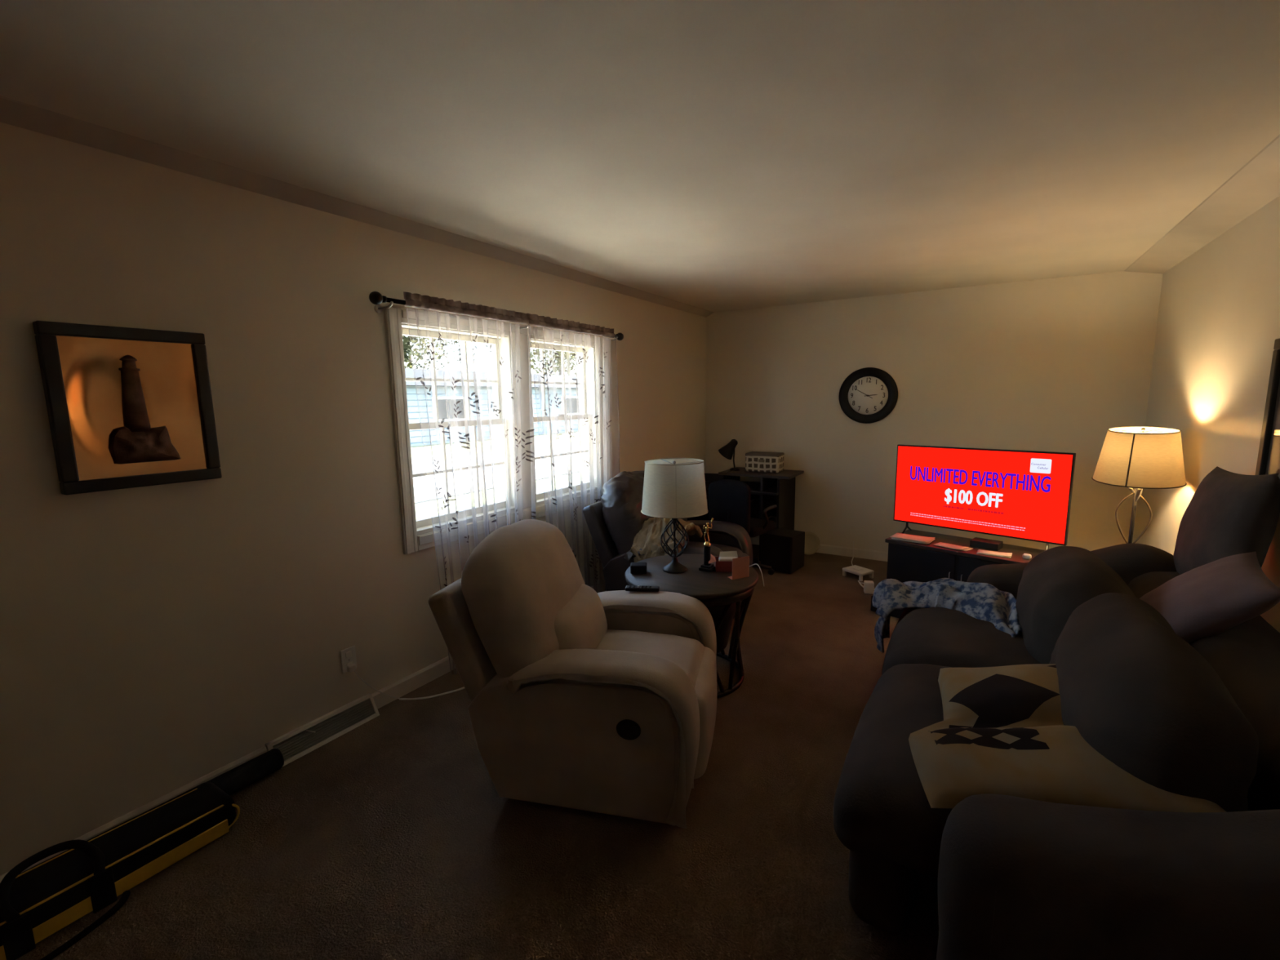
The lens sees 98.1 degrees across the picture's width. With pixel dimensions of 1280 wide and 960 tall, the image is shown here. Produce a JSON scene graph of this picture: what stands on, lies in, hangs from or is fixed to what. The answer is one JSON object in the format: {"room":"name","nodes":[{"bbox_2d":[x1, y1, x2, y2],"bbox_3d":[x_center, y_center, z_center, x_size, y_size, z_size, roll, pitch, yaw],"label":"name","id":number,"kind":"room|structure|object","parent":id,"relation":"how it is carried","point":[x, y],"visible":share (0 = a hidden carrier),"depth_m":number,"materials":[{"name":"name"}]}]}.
{"room":"living room","nodes":[
{"label":"living room","id":0,"kind":"room"},
{"bbox_2d":[0,122,706,875],"bbox_3d":[-1.421,0.103,2.763,0.160,2.740,8.270,4,10,31],"label":"wall","id":1,"kind":"structure","parent":0,"point":[154,639],"depth_m":2.20,"materials":[{"name":"paint"}]},
{"bbox_2d":[32,320,222,494],"bbox_3d":[-1.765,-0.252,1.953,0.060,0.550,0.442,4,10,31],"label":"framed picture","id":2,"kind":"object","parent":1,"relation":"attached to","point":[127,407],"visible":1,"depth_m":1.92,"materials":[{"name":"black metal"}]},
{"bbox_2d":[0,579,604,883],"bbox_3d":[-1.332,1.124,2.866,0.014,0.088,7.950,4,10,31],"label":"baseboard","id":3,"kind":"structure","parent":1,"relation":"attached to","point":[400,688],"depth_m":2.39,"materials":[{"name":"paint"}]},
{"bbox_2d":[264,693,379,766],"bbox_3d":[-1.464,1.161,2.594,0.075,0.097,0.485,4,10,31],"label":"air vent","id":4,"kind":"object","parent":1,"relation":"in","point":[304,740],"visible":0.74,"depth_m":2.58,"materials":[{"name":"metal"}]},
{"bbox_2d":[340,645,356,673],"bbox_3d":[-1.416,0.873,2.703,0.008,0.117,0.073,4,10,31],"label":"wall outlet","id":5,"kind":"object","parent":1,"relation":"attached to","point":[348,655],"visible":0.91,"depth_m":2.69,"materials":[{"name":"white plastic"}]},
{"bbox_2d":[345,650,351,657],"bbox_3d":[-1.414,0.847,2.698,0.004,0.028,0.031,4,10,31],"label":"socket","id":6,"kind":"object","parent":5,"relation":"attached to","point":[348,653],"depth_m":2.70,"materials":[{"name":"white paint"}]},
{"bbox_2d":[0,95,714,317],"bbox_3d":[-1.333,-1.223,2.504,0.090,0.044,7.950,4,10,31],"label":"trim","id":7,"kind":"structure","parent":1,"relation":"attached to","point":[12,112],"depth_m":2.21,"materials":[{"name":"paint"}]},
{"bbox_2d":[384,306,604,554],"bbox_3d":[-0.835,-0.357,3.649,0.184,1.262,1.837,4,10,31],"label":"window","id":8,"kind":"structure","parent":1,"relation":"in","point":[421,534],"depth_m":3.50,"materials":[{"name":"white paint"}]},
{"bbox_2d":[368,291,623,343],"bbox_3d":[-0.727,-0.980,3.495,0.130,0.080,2.130,4,10,31],"label":"curtain rod","id":9,"kind":"object","parent":1,"relation":"attached to","point":[376,298],"visible":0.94,"depth_m":2.67,"materials":[{"name":"black metal"}]},
{"bbox_2d":[403,291,536,673],"bbox_3d":[-0.886,0.038,3.230,0.075,2.059,0.900,4,10,31],"label":"sheer curtain","id":10,"kind":"object","parent":9,"relation":"hanging from","point":[414,300],"visible":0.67,"depth_m":3.15,"materials":[{"name":"white fabric"}]},
{"bbox_2d":[416,333,535,586],"bbox_3d":[-0.890,0.061,3.224,0.073,1.769,0.806,4,10,31],"label":"print","id":11,"kind":"object","parent":10,"relation":"attached to","point":[477,399],"depth_m":3.17,"materials":[{"name":"black fabric"}]},
{"bbox_2d":[527,313,619,592],"bbox_3d":[-0.425,-0.081,3.996,0.071,2.060,0.956,5,10,33],"label":"sheer curtain","id":12,"kind":"object","parent":9,"relation":"hanging from","point":[534,319],"visible":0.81,"depth_m":3.95,"materials":[{"name":"white fabric"}]},
{"bbox_2d":[539,334,611,582],"bbox_3d":[-0.416,-0.095,4.005,0.059,1.833,0.809,4,10,31],"label":"print","id":13,"kind":"object","parent":12,"relation":"attached to","point":[585,537],"depth_m":3.97,"materials":[{"name":"black fabric"}]},
{"bbox_2d":[16,544,938,959],"bbox_3d":[0.203,1.405,1.960,3.927,0.250,8.270,4,10,31],"label":"floor","id":14,"kind":"structure","parent":0,"point":[393,837],"depth_m":1.92,"materials":[{"name":"brown carpet"}]},
{"bbox_2d":[0,782,239,959],"bbox_3d":[-1.832,1.256,1.598,0.339,0.216,1.156,4,10,31],"label":"duffel bag","id":15,"kind":"object","parent":14,"relation":"on","point":[37,902],"visible":1,"depth_m":1.75,"materials":[{"name":"black fabric"}]},
{"bbox_2d":[206,748,284,795],"bbox_3d":[-1.749,1.242,2.075,0.091,0.094,0.750,4,10,31],"label":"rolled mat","id":16,"kind":"object","parent":14,"relation":"on","point":[235,780],"visible":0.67,"depth_m":2.27,"materials":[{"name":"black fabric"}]},
{"bbox_2d":[399,686,464,700],"bbox_3d":[-1.028,1.139,2.997,0.499,0.010,0.054,-4,9,-22],"label":"cable","id":17,"kind":"object","parent":14,"relation":"on","point":[461,688],"visible":0.74,"depth_m":2.94,"materials":[{"name":"plastic"}]},
{"bbox_2d":[428,519,716,828],"bbox_3d":[-0.212,0.700,2.435,1.084,1.020,0.886,1,9,13],"label":"recliner","id":18,"kind":"object","parent":14,"relation":"on","point":[583,698],"visible":1,"depth_m":2.09,"materials":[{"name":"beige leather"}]},
{"bbox_2d":[461,519,585,678],"bbox_3d":[-0.469,0.494,2.428,0.414,0.603,0.720,1,9,13],"label":"cushion","id":19,"kind":"object","parent":18,"relation":"on","point":[523,585],"depth_m":2.15,"materials":[{"name":"beige fabric"}]},
{"bbox_2d":[554,583,607,649],"bbox_3d":[-0.317,0.663,2.454,0.290,0.320,0.490,1,9,13],"label":"lumbar cushion","id":20,"kind":"object","parent":18,"relation":"on","point":[580,622],"depth_m":2.34,"materials":[{"name":"beige fabric"}]},
{"bbox_2d":[625,585,659,591],"bbox_3d":[0.012,0.538,2.759,0.170,0.020,0.044,0,8,6],"label":"remote control","id":21,"kind":"object","parent":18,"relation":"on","point":[628,588],"visible":1,"depth_m":2.74,"materials":[{"name":"black plastic"}]},
{"bbox_2d":[595,629,704,688],"bbox_3d":[-0.066,0.848,2.423,0.700,0.270,0.510,1,9,13],"label":"seat cushion","id":22,"kind":"object","parent":18,"relation":"on","point":[685,647],"depth_m":2.43,"materials":[{"name":"beige fabric"}]},
{"bbox_2d":[582,470,752,619],"bbox_3d":[0.239,0.451,4.052,1.084,1.032,0.886,3,9,22],"label":"leather recliner","id":23,"kind":"object","parent":14,"relation":"on","point":[613,522],"visible":0.41,"depth_m":3.84,"materials":[{"name":"black leather"}]},
{"bbox_2d":[600,470,654,555],"bbox_3d":[-0.014,0.242,4.088,0.432,0.622,0.720,3,9,22],"label":"cushion","id":24,"kind":"object","parent":23,"relation":"on","point":[622,517],"depth_m":3.80,"materials":[{"name":"grey fabric"}]},
{"bbox_2d":[630,517,702,562],"bbox_3d":[0.188,0.402,3.764,0.402,0.341,0.448,4,10,31],"label":"throw","id":25,"kind":"object","parent":23,"relation":"on","point":[648,539],"visible":0.68,"depth_m":3.68,"materials":[{"name":"beige fabric"}]},
{"bbox_2d":[690,541,742,556],"bbox_3d":[0.377,0.610,4.019,0.700,0.270,0.510,3,9,22],"label":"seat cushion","id":26,"kind":"object","parent":23,"relation":"on","point":[724,546],"depth_m":4.10,"materials":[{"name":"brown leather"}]},
{"bbox_2d":[624,554,758,697],"bbox_3d":[0.286,0.805,3.117,0.732,0.600,0.732,4,10,31],"label":"round table","id":27,"kind":"object","parent":14,"relation":"on","point":[722,595],"visible":0.48,"depth_m":2.94,"materials":[{"name":"brown wood"}]},
{"bbox_2d":[630,562,646,573],"bbox_3d":[-0.007,0.486,3.068,0.090,0.047,0.070,-1,8,2],"label":"case","id":28,"kind":"object","parent":27,"relation":"on","point":[635,567],"visible":1,"depth_m":3.04,"materials":[{"name":"plastic"}]},
{"bbox_2d":[640,457,708,573],"bbox_3d":[0.191,0.200,3.070,0.370,0.615,0.370,4,10,31],"label":"table lamp","id":29,"kind":"object","parent":27,"relation":"on","point":[674,488],"visible":1,"depth_m":2.92,"materials":[{"name":"white fabric"}]},
{"bbox_2d":[698,517,715,572],"bbox_3d":[0.375,0.354,3.084,0.075,0.300,0.072,4,10,31],"label":"trophy","id":30,"kind":"object","parent":27,"relation":"on","point":[708,567],"visible":0.99,"depth_m":3.08,"materials":[{"name":"black plastic"}]},
{"bbox_2d":[708,551,741,572],"bbox_3d":[0.477,0.455,3.111,0.190,0.090,0.105,0,8,4],"label":"gift box","id":31,"kind":"object","parent":27,"relation":"on","point":[723,562],"visible":0.64,"depth_m":3.07,"materials":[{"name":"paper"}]},
{"bbox_2d":[728,555,749,579],"bbox_3d":[0.523,0.462,2.966,0.110,0.114,0.051,-5,9,-26],"label":"greeting card","id":32,"kind":"object","parent":27,"relation":"on","point":[740,566],"visible":1,"depth_m":2.94,"materials":[{"name":"red paper"}]},
{"bbox_2d":[749,563,764,586],"bbox_3d":[0.662,0.525,3.089,0.042,0.094,0.140,-5,9,-26],"label":"cord","id":33,"kind":"object","parent":27,"relation":"hanging from","point":[755,563],"visible":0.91,"depth_m":3.07,"materials":[{"name":"white plastic"}]},
{"bbox_2d":[707,479,777,574],"bbox_3d":[0.917,0.398,4.932,0.537,0.864,0.560,6,11,39],"label":"office chair","id":34,"kind":"object","parent":14,"relation":"on","point":[728,500],"visible":0.71,"depth_m":4.72,"materials":[{"name":"black fabric"}]},
{"bbox_2d":[687,466,804,560],"bbox_3d":[1.030,0.323,5.568,1.030,0.826,0.620,4,10,31],"label":"computer desk","id":35,"kind":"object","parent":14,"relation":"on","point":[778,489],"visible":0.48,"depth_m":5.37,"materials":[{"name":"black laminate"}]},
{"bbox_2d":[718,439,739,479],"bbox_3d":[0.859,-0.179,5.563,0.221,0.454,0.340,4,10,31],"label":"desk lamp","id":36,"kind":"object","parent":35,"relation":"on","point":[727,451],"visible":0.9,"depth_m":5.58,"materials":[{"name":"black plastic"}]},
{"bbox_2d":[706,491,759,502],"bbox_3d":[0.830,0.165,5.489,0.650,0.017,0.320,4,10,31],"label":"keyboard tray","id":37,"kind":"object","parent":35,"relation":"on","point":[753,498],"depth_m":5.40,"materials":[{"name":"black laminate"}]},
{"bbox_2d":[718,466,804,479],"bbox_3d":[1.198,-0.071,5.487,0.710,0.026,0.480,4,10,31],"label":"shelf","id":38,"kind":"object","parent":35,"relation":"attached to","point":[785,473],"depth_m":5.35,"materials":[{"name":"brown wood"}]},
{"bbox_2d":[745,451,784,472],"bbox_3d":[1.228,-0.177,5.475,0.342,0.182,0.223,4,9,28],"label":"fabric bin","id":39,"kind":"object","parent":35,"relation":"on","point":[755,461],"visible":1,"depth_m":5.38,"materials":[{"name":"beige fabric"}]},
{"bbox_2d":[760,527,804,573],"bbox_3d":[1.301,0.641,5.066,0.300,0.335,0.286,6,11,39],"label":"computer tower","id":40,"kind":"object","parent":14,"relation":"on","point":[782,549],"visible":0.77,"depth_m":4.96,"materials":[{"name":"black plastic"}]},
{"bbox_2d":[804,531,820,555],"bbox_3d":[1.666,0.624,5.494,0.228,0.219,0.078,4,10,31],"label":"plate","id":41,"kind":"object","parent":14,"relation":"on","point":[812,543],"visible":0.78,"depth_m":5.49,"materials":[{"name":"ceramic"}]},
{"bbox_2d":[851,541,853,565],"bbox_3d":[1.976,0.711,5.124,0.036,0.160,0.568,2,9,17],"label":"cable","id":42,"kind":"object","parent":14,"relation":"on","point":[853,541],"visible":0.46,"depth_m":5.38,"materials":[{"name":"white plastic"}]},
{"bbox_2d":[842,564,874,581],"bbox_3d":[1.885,0.802,4.805,0.170,0.074,0.200,-6,10,-30],"label":"router","id":43,"kind":"object","parent":14,"relation":"on","point":[860,571],"visible":1,"depth_m":4.76,"materials":[{"name":"white plastic"}]},
{"bbox_2d":[863,580,874,594],"bbox_3d":[1.815,0.851,4.405,0.070,0.095,0.060,1,9,14],"label":"power adapter","id":44,"kind":"object","parent":14,"relation":"on","point":[868,585],"visible":0.97,"depth_m":4.38,"materials":[{"name":"white plastic"}]},
{"bbox_2d":[871,595,904,617],"bbox_3d":[1.882,0.893,4.038,0.300,0.115,0.280,-8,11,-42],"label":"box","id":45,"kind":"object","parent":14,"relation":"on","point":[895,613],"visible":0.21,"depth_m":3.92,"materials":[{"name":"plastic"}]},
{"bbox_2d":[884,528,1044,582],"bbox_3d":[2.456,0.707,4.114,0.474,0.445,1.103,-8,11,-42],"label":"tv stand","id":46,"kind":"object","parent":14,"relation":"on","point":[907,561],"visible":0.44,"depth_m":4.11,"materials":[{"name":"brown wood"}]},
{"bbox_2d":[889,533,935,544],"bbox_3d":[2.104,0.451,4.287,0.276,0.020,0.190,6,11,41],"label":"paper stack","id":47,"kind":"object","parent":46,"relation":"on","point":[905,537],"visible":1,"depth_m":4.26,"materials":[{"name":"white paper"}]},
{"bbox_2d":[933,542,972,551],"bbox_3d":[2.289,0.485,4.064,0.131,0.012,0.222,-7,10,-35],"label":"paper stack","id":48,"kind":"object","parent":46,"relation":"on","point":[940,544],"visible":1,"depth_m":4.05,"materials":[{"name":"white paper"}]},
{"bbox_2d":[893,444,1075,551],"bbox_3d":[2.486,0.120,4.131,0.167,0.712,1.150,-8,11,-42],"label":"television","id":49,"kind":"object","parent":46,"relation":"on","point":[1015,494],"visible":1,"depth_m":4.04,"materials":[{"name":"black plastic"}]},
{"bbox_2d":[943,505,963,509],"bbox_3d":[2.383,0.208,4.225,0.001,0.014,0.140,-8,11,-42],"label":"print","id":50,"kind":"object","parent":49,"relation":"attached to","point":[944,505],"depth_m":4.23},
{"bbox_2d":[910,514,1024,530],"bbox_3d":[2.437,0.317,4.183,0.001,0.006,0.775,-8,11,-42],"label":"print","id":51,"kind":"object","parent":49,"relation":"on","point":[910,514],"depth_m":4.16},
{"bbox_2d":[910,512,1025,528],"bbox_3d":[2.438,0.301,4.179,0.001,0.006,0.779,-8,11,-42],"label":"print","id":52,"kind":"object","parent":49,"relation":"on","point":[910,513],"depth_m":4.16},
{"bbox_2d":[968,508,1003,514],"bbox_3d":[2.529,0.229,4.069,0.001,0.014,0.230,-8,11,-42],"label":"print","id":53,"kind":"object","parent":49,"relation":"attached to","point":[986,511],"depth_m":4.06},
{"bbox_2d":[969,537,1003,551],"bbox_3d":[2.521,0.465,4.044,0.120,0.050,0.180,-8,11,-42],"label":"cable box","id":54,"kind":"object","parent":46,"relation":"on","point":[992,544],"visible":1,"depth_m":4.01,"materials":[{"name":"black plastic"}]},
{"bbox_2d":[976,549,1012,557],"bbox_3d":[2.469,0.510,3.871,0.204,0.012,0.102,5,10,35],"label":"paper stack","id":55,"kind":"object","parent":46,"relation":"on","point":[980,551],"visible":1,"depth_m":3.86,"materials":[{"name":"white paper"}]},
{"bbox_2d":[1022,553,1031,559],"bbox_3d":[2.616,0.516,3.755,0.035,0.036,0.050,-8,11,-42],"label":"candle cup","id":56,"kind":"object","parent":46,"relation":"on","point":[1026,556],"visible":1,"depth_m":3.74,"materials":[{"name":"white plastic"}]},
{"bbox_2d":[833,542,1279,959],"bbox_3d":[1.557,0.779,2.003,1.320,0.896,2.320,4,10,31],"label":"sofa","id":57,"kind":"object","parent":14,"relation":"on","point":[1020,878],"visible":0.8,"depth_m":1.28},
{"bbox_2d":[833,663,952,878],"bbox_3d":[1.150,0.914,1.754,0.900,0.332,0.920,4,10,31],"label":"seat cushion","id":58,"kind":"object","parent":57,"relation":"on","point":[883,814],"depth_m":1.58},
{"bbox_2d":[871,577,1022,653],"bbox_3d":[1.565,0.700,2.732,0.428,0.445,0.843,-6,10,-33],"label":"floral blanket","id":59,"kind":"object","parent":57,"relation":"on","point":[980,601],"visible":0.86,"depth_m":2.73,"materials":[{"name":"blue fabric"}]},
{"bbox_2d":[881,607,1041,675],"bbox_3d":[1.633,0.791,2.534,0.900,0.333,0.890,4,10,31],"label":"seat cushion","id":60,"kind":"object","parent":57,"relation":"on","point":[935,636],"depth_m":2.37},
{"bbox_2d":[908,663,1226,812],"bbox_3d":[1.137,0.702,1.556,0.678,0.232,0.679,4,10,29],"label":"blanket","id":61,"kind":"object","parent":57,"relation":"on","point":[1002,731],"visible":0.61,"depth_m":1.45,"materials":[{"name":"beige fabric"}]},
{"bbox_2d":[1015,546,1136,663],"bbox_3d":[1.850,0.576,2.366,0.418,0.517,0.810,4,10,31],"label":"cushion","id":62,"kind":"object","parent":57,"relation":"on","point":[1059,580],"depth_m":2.19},
{"bbox_2d":[1048,592,1258,812],"bbox_3d":[1.421,0.666,1.601,0.381,0.552,0.890,4,10,31],"label":"cushion","id":63,"kind":"object","parent":57,"relation":"on","point":[1136,691],"depth_m":1.31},
{"bbox_2d":[1139,551,1279,644],"bbox_3d":[1.996,0.440,1.988,0.324,0.336,0.461,6,11,38],"label":"pillow","id":64,"kind":"object","parent":57,"relation":"on","point":[1214,597],"visible":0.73,"depth_m":1.86,"materials":[{"name":"fabric"}]},
{"bbox_2d":[1173,466,1279,574],"bbox_3d":[2.471,0.227,2.361,0.235,0.588,0.590,3,9,27],"label":"pillow","id":65,"kind":"object","parent":57,"relation":"on","point":[1228,513],"visible":0.73,"depth_m":2.21,"materials":[{"name":"fabric"}]},
{"bbox_2d":[1092,426,1186,543],"bbox_3d":[2.973,0.355,3.366,0.422,1.343,0.421,4,10,31],"label":"floor lamp","id":66,"kind":"object","parent":14,"relation":"on","point":[1139,458],"visible":0.84,"depth_m":3.17,"materials":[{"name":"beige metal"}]},
{"bbox_2d":[0,0,1279,312],"bbox_3d":[0.165,-1.232,1.576,4.707,0.200,9.050,4,10,31],"label":"ceiling","id":67,"kind":"structure","parent":0,"point":[714,156],"depth_m":1.76,"materials":[{"name":"paint"}]},
{"bbox_2d":[706,271,1163,551],"bbox_3d":[2.301,-0.306,5.206,3.607,2.740,0.160,4,10,31],"label":"wall","id":68,"kind":"structure","parent":0,"point":[1055,364],"depth_m":4.86,"materials":[{"name":"paint"}]},
{"bbox_2d":[750,536,888,561],"bbox_3d":[2.270,0.720,5.281,3.607,0.088,0.014,4,10,31],"label":"baseboard","id":69,"kind":"structure","parent":68,"relation":"attached to","point":[824,548],"depth_m":5.41,"materials":[{"name":"paint"}]},
{"bbox_2d":[839,367,897,423],"bbox_3d":[2.104,-0.780,5.136,0.512,0.512,0.040,4,10,31],"label":"wall clock","id":70,"kind":"object","parent":68,"relation":"attached to","point":[867,395],"visible":1,"depth_m":5.13,"materials":[{"name":"black plastic"}]},
{"bbox_2d":[1132,195,1279,632],"bbox_3d":[1.792,0.341,0.812,0.160,2.740,8.270,4,10,31],"label":"wall","id":71,"kind":"structure","parent":0,"point":[1218,326],"depth_m":2.96,"materials":[{"name":"paint"}]},
{"bbox_2d":[1124,133,1279,273],"bbox_3d":[1.611,-1.003,0.716,0.220,0.048,7.950,4,10,31],"label":"ceiling","id":72,"kind":"structure","parent":71,"relation":"attached to","point":[1256,184],"depth_m":2.71,"materials":[{"name":"paint"}]},
{"bbox_2d":[1255,338,1279,478],"bbox_3d":[2.426,-0.194,1.974,0.030,0.675,0.910,4,10,31],"label":"framed print","id":73,"kind":"object","parent":71,"relation":"attached to","point":[1268,455],"visible":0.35,"depth_m":2.31,"materials":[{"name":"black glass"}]},
{"label":"outside","id":74,"kind":"structure","parent":0,"visible":0},
{"bbox_2d":[410,431,580,519],"bbox_3d":[-21.855,-2.426,33.903,67.283,0.350,115.000,4,10,31],"label":"ground","id":75,"kind":"structure","parent":74,"point":[429,508],"depth_m":13.55,"materials":[{"name":"white"}]},
{"bbox_2d":[402,335,416,360],"bbox_3d":[-10.734,-4.755,19.984,5.911,8.072,5.553,4,10,31],"label":"tree","id":76,"kind":"object","parent":75,"relation":"on","point":[406,340],"visible":0.02,"depth_m":20.82,"materials":[{"name":"green plant"}]},
{"bbox_2d":[403,335,446,368],"bbox_3d":[-17.840,-9.313,39.202,9.157,11.750,9.424,4,10,31],"label":"tree","id":77,"kind":"object","parent":75,"relation":"on","point":[422,340],"visible":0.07,"depth_m":39.22,"materials":[{"name":"green plant"}]},
{"bbox_2d":[404,335,458,369],"bbox_3d":[-21.587,-12.228,51.843,10.909,13.979,11.221,4,10,31],"label":"tree","id":78,"kind":"object","parent":75,"relation":"on","point":[443,340],"visible":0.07,"depth_m":52.15,"materials":[{"name":"green plant"}]},
{"bbox_2d":[404,368,577,446],"bbox_3d":[-9.131,-4.886,35.138,9.400,3.800,22.200,4,10,31],"label":"house","id":79,"kind":"structure","parent":75,"relation":"on","point":[416,401],"depth_m":28.30,"materials":[{"name":"blue"}]},
{"bbox_2d":[530,349,577,374],"bbox_3d":[-8.119,-13.065,62.404,10.651,12.210,10.243,4,10,31],"label":"tree","id":80,"kind":"object","parent":75,"relation":"on","point":[570,358],"visible":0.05,"depth_m":61.34,"materials":[{"name":"green plant"}]},
{"bbox_2d":[530,348,577,376],"bbox_3d":[-7.374,-10.379,50.411,8.606,10.332,8.935,-2,8,-8],"label":"tree","id":81,"kind":"object","parent":75,"relation":"on","point":[558,368],"visible":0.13,"depth_m":49.66,"materials":[{"name":"green plant"}]},
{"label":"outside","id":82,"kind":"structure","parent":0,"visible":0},
{"bbox_2d":[411,439,579,503],"bbox_3d":[-2.359,-1.164,22.035,8.000,0.040,115.000,4,10,31],"label":"street","id":83,"kind":"structure","parent":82,"point":[424,490],"depth_m":16.03,"materials":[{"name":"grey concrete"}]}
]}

